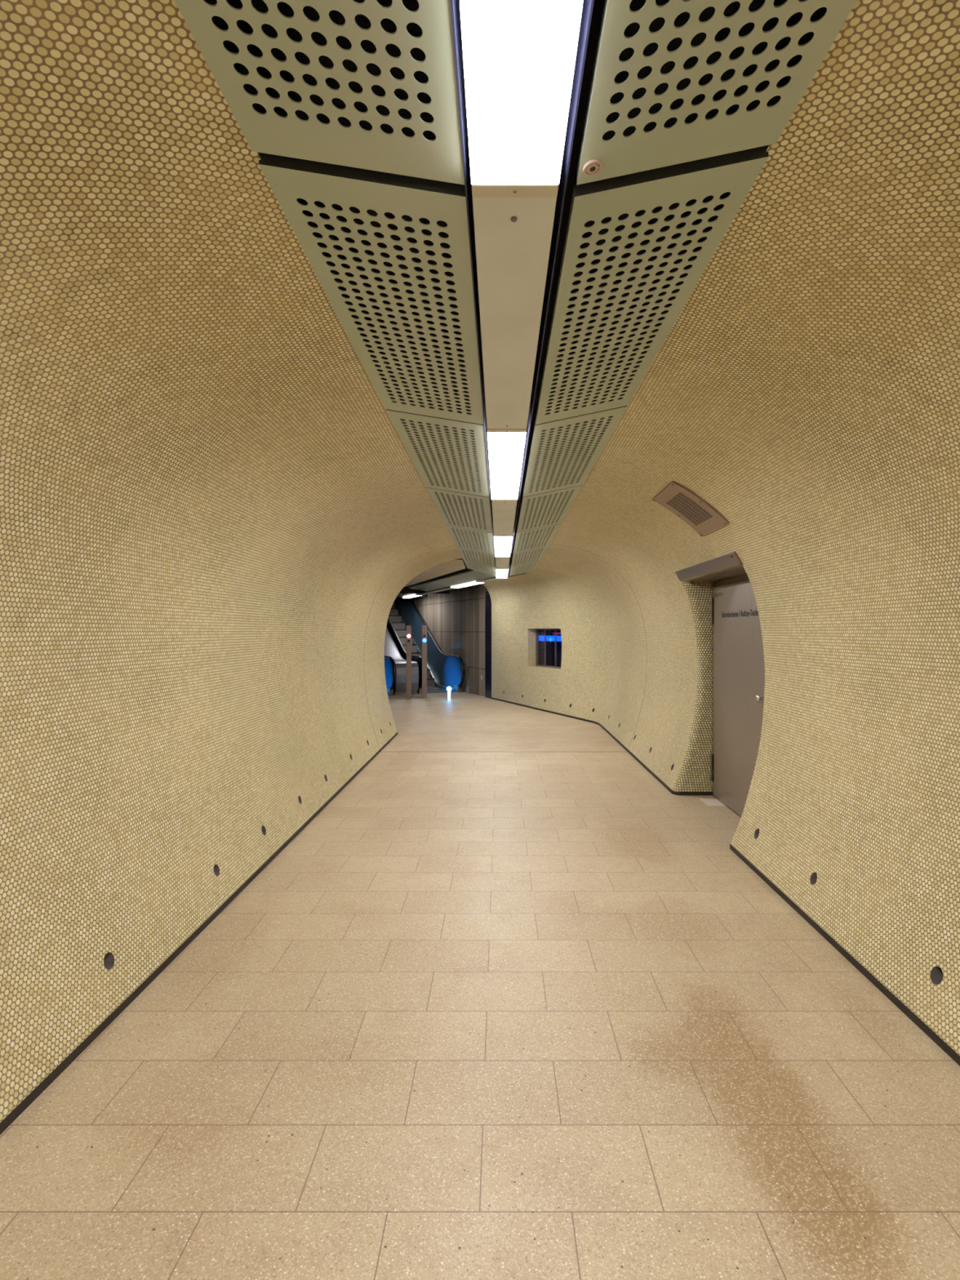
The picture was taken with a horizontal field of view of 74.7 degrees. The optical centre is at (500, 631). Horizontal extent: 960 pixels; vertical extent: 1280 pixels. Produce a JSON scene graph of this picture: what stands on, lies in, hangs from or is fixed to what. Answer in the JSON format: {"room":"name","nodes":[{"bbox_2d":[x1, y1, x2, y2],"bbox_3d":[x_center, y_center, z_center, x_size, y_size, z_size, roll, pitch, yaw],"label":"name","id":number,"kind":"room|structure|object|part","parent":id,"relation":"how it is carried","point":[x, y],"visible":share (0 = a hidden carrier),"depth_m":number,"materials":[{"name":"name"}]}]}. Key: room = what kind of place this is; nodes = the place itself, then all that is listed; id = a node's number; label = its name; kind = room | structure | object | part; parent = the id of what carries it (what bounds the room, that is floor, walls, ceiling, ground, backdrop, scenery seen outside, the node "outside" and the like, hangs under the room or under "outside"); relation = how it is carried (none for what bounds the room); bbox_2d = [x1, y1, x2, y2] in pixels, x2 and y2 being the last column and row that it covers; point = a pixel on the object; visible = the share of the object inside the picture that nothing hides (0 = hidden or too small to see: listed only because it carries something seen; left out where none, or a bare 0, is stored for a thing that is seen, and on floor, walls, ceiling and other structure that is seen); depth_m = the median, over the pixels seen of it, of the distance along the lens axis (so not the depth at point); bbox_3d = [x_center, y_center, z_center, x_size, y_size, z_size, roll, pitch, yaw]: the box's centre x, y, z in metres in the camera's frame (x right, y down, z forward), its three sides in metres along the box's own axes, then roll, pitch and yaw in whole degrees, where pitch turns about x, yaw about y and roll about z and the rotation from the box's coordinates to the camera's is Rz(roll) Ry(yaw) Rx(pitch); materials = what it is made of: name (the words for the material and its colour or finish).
{"room":"subway station corridor","nodes":[
{"label":"subway station corridor","id":0,"kind":"room"},
{"bbox_2d":[0,0,462,1122],"bbox_3d":[-2.395,0.213,2.380,3.659,2.664,14.760,0,0,0],"label":"wall","id":1,"kind":"structure","parent":0,"point":[214,517],"depth_m":2.48,"materials":[{"name":"tile"}]},
{"bbox_2d":[103,951,114,969],"bbox_3d":[-1.667,1.383,2.610,0.106,0.091,0.066,0,0,0],"label":"hole","id":2,"kind":"object","parent":1,"relation":"attached to","point":[108,960],"depth_m":2.64,"materials":[{"name":"grey metal"}]},
{"bbox_2d":[0,732,397,1134],"bbox_3d":[-2.682,1.558,2.385,2.237,0.034,14.770,0,0,0],"label":"baseboard","id":3,"kind":"structure","parent":1,"relation":"attached to","point":[28,1100],"depth_m":2.72,"materials":[{"name":"black"}]},
{"bbox_2d":[213,864,219,876],"bbox_3d":[-1.667,1.383,3.600,0.106,0.091,0.066,0,0,0],"label":"hole","id":4,"kind":"object","parent":1,"relation":"attached to","point":[216,869],"depth_m":3.63,"materials":[{"name":"grey"}]},
{"bbox_2d":[261,825,266,835],"bbox_3d":[-1.667,1.383,4.320,0.106,0.091,0.066,0,0,0],"label":"hole","id":5,"kind":"object","parent":1,"relation":"attached to","point":[264,830],"depth_m":4.35,"materials":[{"name":"grey"}]},
{"bbox_2d":[297,795,302,804],"bbox_3d":[-1.667,1.383,5.100,0.106,0.091,0.066,0,0,0],"label":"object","id":6,"kind":"structure","parent":1,"relation":"attached to","point":[299,797],"depth_m":5.13,"materials":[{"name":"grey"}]},
{"bbox_2d":[411,583,488,696],"bbox_3d":[-2.042,-1.425,18.960,0.302,6.000,8.600,0,0,-26],"label":"wall","id":7,"kind":"structure","parent":0,"point":[455,619],"depth_m":16.35,"materials":[{"name":"black wood"}]},
{"bbox_2d":[396,554,512,597],"bbox_3d":[-3.900,-2.725,18.200,10.200,3.400,1.800,0,0,0],"label":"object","id":8,"kind":"structure","parent":0,"point":[405,590],"depth_m":17.30,"materials":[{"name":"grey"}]},
{"bbox_2d":[402,593,422,598],"bbox_3d":[-2.558,-1.050,18.244,0.196,0.101,1.590,0,0,-22],"label":"ceiling light","id":9,"kind":"object","parent":8,"relation":"attached to","point":[407,595],"visible":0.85,"depth_m":18.19,"materials":[{"name":"white plastic"}]},
{"bbox_2d":[404,556,512,586],"bbox_3d":[-3.900,-1.300,14.335,10.200,0.150,9.130,0,0,0],"label":"ceiling","id":10,"kind":"structure","parent":0,"point":[466,569],"depth_m":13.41,"materials":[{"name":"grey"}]},
{"bbox_2d":[424,571,507,591],"bbox_3d":[-0.920,-1.175,14.188,0.270,0.300,5.050,0,0,-22],"label":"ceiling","id":11,"kind":"structure","parent":10,"relation":"attached to","point":[479,571],"depth_m":13.46,"materials":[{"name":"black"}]},
{"bbox_2d":[408,582,445,591],"bbox_3d":[-1.791,-1.080,15.368,0.492,0.108,1.720,0,0,-22],"label":"ceiling panel","id":12,"kind":"object","parent":11,"relation":"attached to","point":[424,586],"visible":1,"depth_m":15.29,"materials":[{"name":"paint"}]},
{"bbox_2d":[415,586,457,595],"bbox_3d":[-1.659,-1.010,16.019,0.196,0.020,3.200,0,0,-22],"label":"cover plate","id":13,"kind":"object","parent":11,"relation":"attached to","point":[449,588],"visible":0.91,"depth_m":15.84,"materials":[{"name":"grey metal"}]},
{"bbox_2d":[426,576,471,586],"bbox_3d":[-1.142,-1.080,13.761,0.492,0.108,1.720,0,0,-22],"label":"ceiling panel","id":14,"kind":"object","parent":11,"relation":"attached to","point":[446,581],"visible":1,"depth_m":13.69,"materials":[{"name":"paint"}]},
{"bbox_2d":[450,579,484,587],"bbox_3d":[-0.727,-1.050,13.710,0.196,0.101,1.770,0,0,-22],"label":"ceiling light","id":15,"kind":"object","parent":11,"relation":"attached to","point":[473,583],"visible":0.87,"depth_m":13.55,"materials":[{"name":"white plastic"}]},
{"bbox_2d":[448,569,496,581],"bbox_3d":[-0.493,-1.080,12.154,0.492,0.108,1.720,0,0,-22],"label":"ceiling panel","id":16,"kind":"object","parent":11,"relation":"attached to","point":[468,576],"visible":0.92,"depth_m":12.20,"materials":[{"name":"paint"}]},
{"bbox_2d":[476,577,504,582],"bbox_3d":[-0.197,-1.010,12.398,0.196,0.020,1.050,0,0,-22],"label":"cover plate","id":17,"kind":"object","parent":11,"relation":"attached to","point":[494,578],"visible":0.93,"depth_m":12.30,"materials":[{"name":"grey metal"}]},
{"bbox_2d":[449,0,594,577],"bbox_3d":[0.036,-1.215,3.430,0.234,0.380,16.860,0,0,0],"label":"rail","id":18,"kind":"object","parent":10,"relation":"attached to","point":[588,5],"visible":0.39,"depth_m":1.52,"materials":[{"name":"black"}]},
{"bbox_2d":[496,568,507,578],"bbox_3d":[0.034,-1.050,11.000,0.196,0.101,1.770,0,0,0],"label":"ceiling light","id":19,"kind":"object","parent":18,"relation":"attached to","point":[500,573],"visible":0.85,"depth_m":10.87,"materials":[{"name":"white plastic"}]},
{"bbox_2d":[495,556,509,568],"bbox_3d":[0.034,-1.010,9.290,0.196,0.020,1.644,0,0,0],"label":"cover plate","id":20,"kind":"object","parent":18,"relation":"attached to","point":[501,562],"visible":0.9,"depth_m":9.22,"materials":[{"name":"grey metal"}]},
{"bbox_2d":[493,535,512,556],"bbox_3d":[0.034,-1.050,7.530,0.196,0.101,1.870,0,0,0],"label":"ceiling light","id":21,"kind":"object","parent":18,"relation":"attached to","point":[503,544],"visible":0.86,"depth_m":7.34,"materials":[{"name":"white plastic"}]},
{"bbox_2d":[491,500,516,535],"bbox_3d":[0.034,-1.010,5.705,0.196,0.020,1.774,0,0,0],"label":"cover plate","id":22,"kind":"object","parent":18,"relation":"attached to","point":[504,512],"visible":0.87,"depth_m":5.49,"materials":[{"name":"grey metal"}]},
{"bbox_2d":[487,428,526,500],"bbox_3d":[0.034,-1.050,3.967,0.196,0.101,1.695,0,0,0],"label":"ceiling light","id":23,"kind":"object","parent":18,"relation":"attached to","point":[505,446],"visible":0.76,"depth_m":3.69,"materials":[{"name":"white plastic"}]},
{"bbox_2d":[472,197,556,428],"bbox_3d":[0.034,-1.010,2.285,0.196,0.020,1.664,0,0,0],"label":"cover plate","id":24,"kind":"object","parent":18,"relation":"attached to","point":[513,235],"visible":0.88,"depth_m":1.87,"materials":[{"name":"grey metal"}]},
{"bbox_2d":[459,0,583,197],"bbox_3d":[0.034,-1.050,0.537,0.196,0.101,1.825,0,0,0],"label":"ceiling light","id":25,"kind":"object","parent":18,"relation":"attached to","point":[519,55],"visible":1,"depth_m":1.16,"materials":[{"name":"white plastic"}]},
{"bbox_2d":[0,691,959,1279],"bbox_3d":[-4.700,1.575,10.400,14.600,0.001,31.200,0,0,0],"label":"floor","id":26,"kind":"structure","parent":0,"point":[515,1002],"depth_m":2.23,"materials":[{"name":"tile"}]},
{"bbox_2d":[384,655,396,695],"bbox_3d":[-4.679,-0.654,18.392,1.140,4.483,7.628,0,0,-26],"label":"escalator","id":27,"kind":"object","parent":26,"relation":"on","point":[390,671],"visible":0.15,"depth_m":15.49,"materials":[{"name":"blue"}]},
{"bbox_3d":[-4.220,-0.676,18.638,0.024,4.342,7.565,0,0,-26],"label":"balustrade","id":28,"kind":"part","parent":27,"relation":"part of","materials":[{"name":"blue"}]},
{"bbox_2d":[384,626,418,694],"bbox_3d":[-3.908,-0.591,18.865,0.580,4.332,7.430,0,0,-26],"label":"housing","id":29,"kind":"object","parent":26,"relation":"on","point":[390,647],"visible":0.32,"depth_m":15.64,"materials":[{"name":"silver metal"}]},
{"bbox_2d":[405,625,411,699],"bbox_3d":[-2.116,0.721,14.563,0.118,1.708,0.096,0,0,-10],"label":"signal post","id":30,"kind":"object","parent":26,"relation":"on","point":[408,627],"visible":1,"depth_m":14.53,"materials":[{"name":"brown metal"}]},
{"bbox_2d":[422,625,426,698],"bbox_3d":[-1.775,0.719,14.743,0.118,1.713,0.096,0,0,-10],"label":"signal post","id":31,"kind":"object","parent":26,"relation":"on","point":[424,627],"visible":1,"depth_m":14.71,"materials":[{"name":"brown metal"}]},
{"bbox_2d":[386,597,465,693],"bbox_3d":[-3.061,-0.654,19.181,1.140,4.483,7.628,0,0,-26],"label":"escalator","id":32,"kind":"object","parent":26,"relation":"on","point":[447,671],"visible":0.49,"depth_m":18.00,"materials":[{"name":"blue metal"}]},
{"bbox_3d":[-3.537,-0.676,18.971,0.024,4.342,7.565,0,0,-26],"label":"balustrade","id":33,"kind":"part","parent":32,"relation":"part of","materials":[{"name":"blue"}]},
{"bbox_3d":[-3.528,-0.720,18.953,0.084,4.351,7.628,0,0,-26],"label":"handrail","id":34,"kind":"part","parent":32,"relation":"part of","materials":[{"name":"black rubber"}]},
{"bbox_3d":[-2.594,-0.720,19.409,0.084,4.351,7.628,0,0,-26],"label":"handrail","id":35,"kind":"part","parent":32,"relation":"part of","materials":[{"name":"black rubber"}]},
{"bbox_3d":[-1.725,1.569,16.442,0.930,0.012,0.800,0,0,-26],"label":"floor plate","id":36,"kind":"part","parent":32,"relation":"part of","materials":[{"name":"silver metal"}]},
{"bbox_2d":[410,597,466,692],"bbox_3d":[-2.542,-0.591,19.531,0.081,4.332,7.430,0,0,-26],"label":"housing","id":37,"kind":"object","parent":26,"relation":"on","point":[463,686],"visible":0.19,"depth_m":16.30,"materials":[{"name":"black metal"}]},
{"bbox_2d":[446,686,451,700],"bbox_3d":[-1.160,1.417,14.320,0.110,0.317,0.110,0,0,0],"label":"marker light","id":38,"kind":"object","parent":26,"relation":"on","point":[449,688],"visible":1,"depth_m":14.29,"materials":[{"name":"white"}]},
{"bbox_2d":[484,591,491,698],"bbox_3d":[-0.143,0.315,14.870,0.300,2.520,0.355,0,0,-26],"label":"post","id":39,"kind":"object","parent":26,"relation":"on","point":[487,598],"visible":0.36,"depth_m":14.83,"materials":[{"name":"grey metal"}]},
{"bbox_2d":[699,798,725,805],"bbox_3d":[1.956,1.573,5.780,0.161,0.003,0.240,0,0,0],"label":"floor patch","id":40,"kind":"structure","parent":26,"relation":"on","point":[708,802],"depth_m":5.78,"materials":[{"name":"beige tile"}]},
{"bbox_2d":[204,0,826,554],"bbox_3d":[0.030,-1.320,3.400,1.460,0.330,16.800,0,0,0],"label":"ceiling","id":41,"kind":"structure","parent":0,"point":[362,21],"depth_m":1.79,"materials":[{"name":"black"}]},
{"bbox_2d":[174,0,464,184],"bbox_3d":[-0.326,-1.084,0.608,0.492,0.108,1.685,0,0,0],"label":"ceiling panel","id":42,"kind":"object","parent":41,"relation":"attached to","point":[441,158],"visible":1,"depth_m":1.22,"materials":[{"name":"paint"}]},
{"bbox_2d":[258,152,483,424],"bbox_3d":[-0.326,-1.084,2.312,0.492,0.108,1.643,0,0,0],"label":"ceiling panel","id":43,"kind":"object","parent":41,"relation":"attached to","point":[290,180],"visible":1,"depth_m":1.85,"materials":[{"name":"paint"}]},
{"bbox_2d":[386,408,488,497],"bbox_3d":[-0.326,-1.084,3.989,0.492,0.108,1.688,0,0,0],"label":"ceiling panel","id":44,"kind":"object","parent":41,"relation":"attached to","point":[395,416],"visible":1,"depth_m":3.72,"materials":[{"name":"paint"}]},
{"bbox_2d":[426,487,492,532],"bbox_3d":[-0.326,-1.084,5.704,0.492,0.108,1.718,0,0,0],"label":"ceiling panel","id":45,"kind":"object","parent":41,"relation":"attached to","point":[474,523],"visible":0.99,"depth_m":5.50,"materials":[{"name":"paint"}]},
{"bbox_2d":[445,525,493,553],"bbox_3d":[-0.326,-1.084,7.441,0.492,0.108,1.733,0,0,0],"label":"ceiling panel","id":46,"kind":"object","parent":41,"relation":"attached to","point":[471,545],"visible":1,"depth_m":7.29,"materials":[{"name":"paint"}]},
{"bbox_2d":[457,547,494,566],"bbox_3d":[-0.326,-1.084,9.169,0.492,0.108,1.698,0,0,0],"label":"ceiling panel","id":47,"kind":"object","parent":41,"relation":"attached to","point":[476,557],"visible":1,"depth_m":9.06,"materials":[{"name":"paint"}]},
{"bbox_2d":[464,561,495,576],"bbox_3d":[-0.326,-1.084,10.890,0.492,0.108,1.720,0,0,0],"label":"ceiling panel","id":48,"kind":"object","parent":41,"relation":"attached to","point":[490,570],"visible":1,"depth_m":10.67,"materials":[{"name":"paint"}]},
{"bbox_2d":[509,560,539,576],"bbox_3d":[0.407,-1.093,10.869,0.460,0.126,1.678,0,0,0],"label":"ceiling panel","id":49,"kind":"object","parent":41,"relation":"attached to","point":[531,566],"visible":1,"depth_m":10.76,"materials":[{"name":"paint"}]},
{"bbox_2d":[511,546,547,566],"bbox_3d":[0.407,-1.093,9.169,0.460,0.126,1.698,0,0,0],"label":"ceiling panel","id":50,"kind":"object","parent":41,"relation":"attached to","point":[532,555],"visible":1,"depth_m":9.06,"materials":[{"name":"paint"}]},
{"bbox_2d":[513,523,560,553],"bbox_3d":[0.407,-1.093,7.441,0.460,0.126,1.733,0,0,0],"label":"ceiling panel","id":51,"kind":"object","parent":41,"relation":"attached to","point":[526,546],"visible":1,"depth_m":7.29,"materials":[{"name":"paint"}]},
{"bbox_2d":[516,484,582,532],"bbox_3d":[0.407,-1.093,5.704,0.460,0.126,1.718,0,0,0],"label":"ceiling panel","id":52,"kind":"object","parent":41,"relation":"attached to","point":[549,520],"visible":1,"depth_m":5.50,"materials":[{"name":"paint"}]},
{"bbox_2d":[523,405,626,497],"bbox_3d":[0.407,-1.093,3.989,0.460,0.126,1.688,0,0,0],"label":"ceiling panel","id":53,"kind":"object","parent":41,"relation":"attached to","point":[616,414],"visible":1,"depth_m":3.72,"materials":[{"name":"paint"}]},
{"bbox_2d":[535,145,768,424],"bbox_3d":[0.407,-1.093,2.312,0.460,0.126,1.643,0,0,0],"label":"ceiling panel","id":54,"kind":"object","parent":41,"relation":"attached to","point":[735,173],"visible":1,"depth_m":1.85,"materials":[{"name":"paint"}]},
{"bbox_2d":[576,0,857,185],"bbox_3d":[0.407,-1.093,0.608,0.460,0.126,1.685,0,0,0],"label":"ceiling panel","id":55,"kind":"object","parent":41,"relation":"attached to","point":[662,146],"visible":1,"depth_m":1.23,"materials":[{"name":"paint"}]},
{"bbox_2d":[582,159,601,176],"bbox_3d":[0.206,-1.033,1.400,0.042,0.015,0.042,0,0,7],"label":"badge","id":56,"kind":"object","parent":55,"relation":"attached to","point":[592,167],"visible":1,"depth_m":1.40,"materials":[{"name":"brown plastic"}]},
{"bbox_2d":[672,581,713,791],"bbox_3d":[1.859,0.490,5.320,0.382,2.110,1.540,0,0,0],"label":"wall","id":57,"kind":"structure","parent":0,"point":[694,775],"depth_m":6.03,"materials":[{"name":"tile"}]},
{"bbox_2d":[675,551,746,582],"bbox_3d":[1.876,-0.530,5.306,0.369,0.119,1.537,0,0,0],"label":"hood","id":58,"kind":"object","parent":57,"relation":"attached to","point":[728,566],"visible":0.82,"depth_m":5.22,"materials":[{"name":"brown metal"}]},
{"bbox_2d":[481,0,959,1055],"bbox_3d":[1.151,0.204,4.837,2.179,2.682,19.730,0,0,-3],"label":"wall","id":59,"kind":"structure","parent":0,"point":[806,388],"depth_m":2.87,"materials":[{"name":"tile"}]},
{"bbox_2d":[535,628,561,668],"bbox_3d":[1.188,0.340,12.792,0.410,0.990,1.320,0,0,-25],"label":"window","id":60,"kind":"structure","parent":59,"relation":"in","point":[548,641],"depth_m":13.21,"materials":[{"name":"black"}]},
{"bbox_2d":[491,697,712,795],"bbox_3d":[1.219,1.558,10.399,0.966,0.034,8.898,0,0,-12],"label":"baseboard","id":61,"kind":"structure","parent":59,"relation":"attached to","point":[646,767],"depth_m":8.01,"materials":[{"name":"black"}]},
{"bbox_2d":[652,480,729,536],"bbox_3d":[1.374,-0.880,4.580,0.393,0.294,0.580,0,0,0],"label":"air vent","id":62,"kind":"object","parent":59,"relation":"in","point":[699,514],"visible":1,"depth_m":4.54,"materials":[{"name":"brown metal"}]},
{"bbox_2d":[754,828,759,839],"bbox_3d":[1.780,1.385,4.250,0.109,0.097,0.066,0,0,0],"label":"hole","id":63,"kind":"object","parent":59,"relation":"attached to","point":[757,832],"depth_m":4.28,"materials":[{"name":"grey"}]},
{"bbox_2d":[809,872,817,884],"bbox_3d":[1.780,1.385,3.480,0.109,0.097,0.066,0,0,0],"label":"hole","id":64,"kind":"object","parent":59,"relation":"attached to","point":[813,879],"depth_m":3.51,"materials":[{"name":"grey"}]},
{"bbox_2d":[729,844,959,1066],"bbox_3d":[1.702,1.558,-0.225,0.075,0.034,9.551,0,0,0],"label":"baseboard","id":65,"kind":"structure","parent":59,"relation":"attached to","point":[920,1024],"depth_m":2.88,"materials":[{"name":"black"}]},
{"bbox_2d":[930,966,942,985],"bbox_3d":[1.780,1.385,2.500,0.109,0.097,0.066,0,0,0],"label":"hole","id":66,"kind":"object","parent":59,"relation":"attached to","point":[936,973],"depth_m":2.53,"materials":[{"name":"grey"}]},
{"bbox_3d":[2.090,0.515,5.290,0.080,2.120,1.520,0,0,0],"label":"wall","id":67,"kind":"structure","parent":0,"visible":0},
{"bbox_2d":[710,574,764,816],"bbox_3d":[2.036,0.552,5.323,0.128,2.045,1.406,0,0,0],"label":"door","id":68,"kind":"structure","parent":67,"relation":"in","point":[738,654],"depth_m":5.42,"materials":[{"name":"paint"}]},
{"bbox_3d":[2.069,0.552,5.323,0.062,2.045,1.406,0,0,0],"label":"frame","id":69,"kind":"part","parent":68,"relation":"part of","materials":[{"name":"silver metal"}]},
{"bbox_3d":[2.000,0.513,4.835,0.056,0.054,0.054,0,0,0],"label":"knob","id":70,"kind":"part","parent":68,"relation":"part of","materials":[{"name":"silver metal"}]}
]}

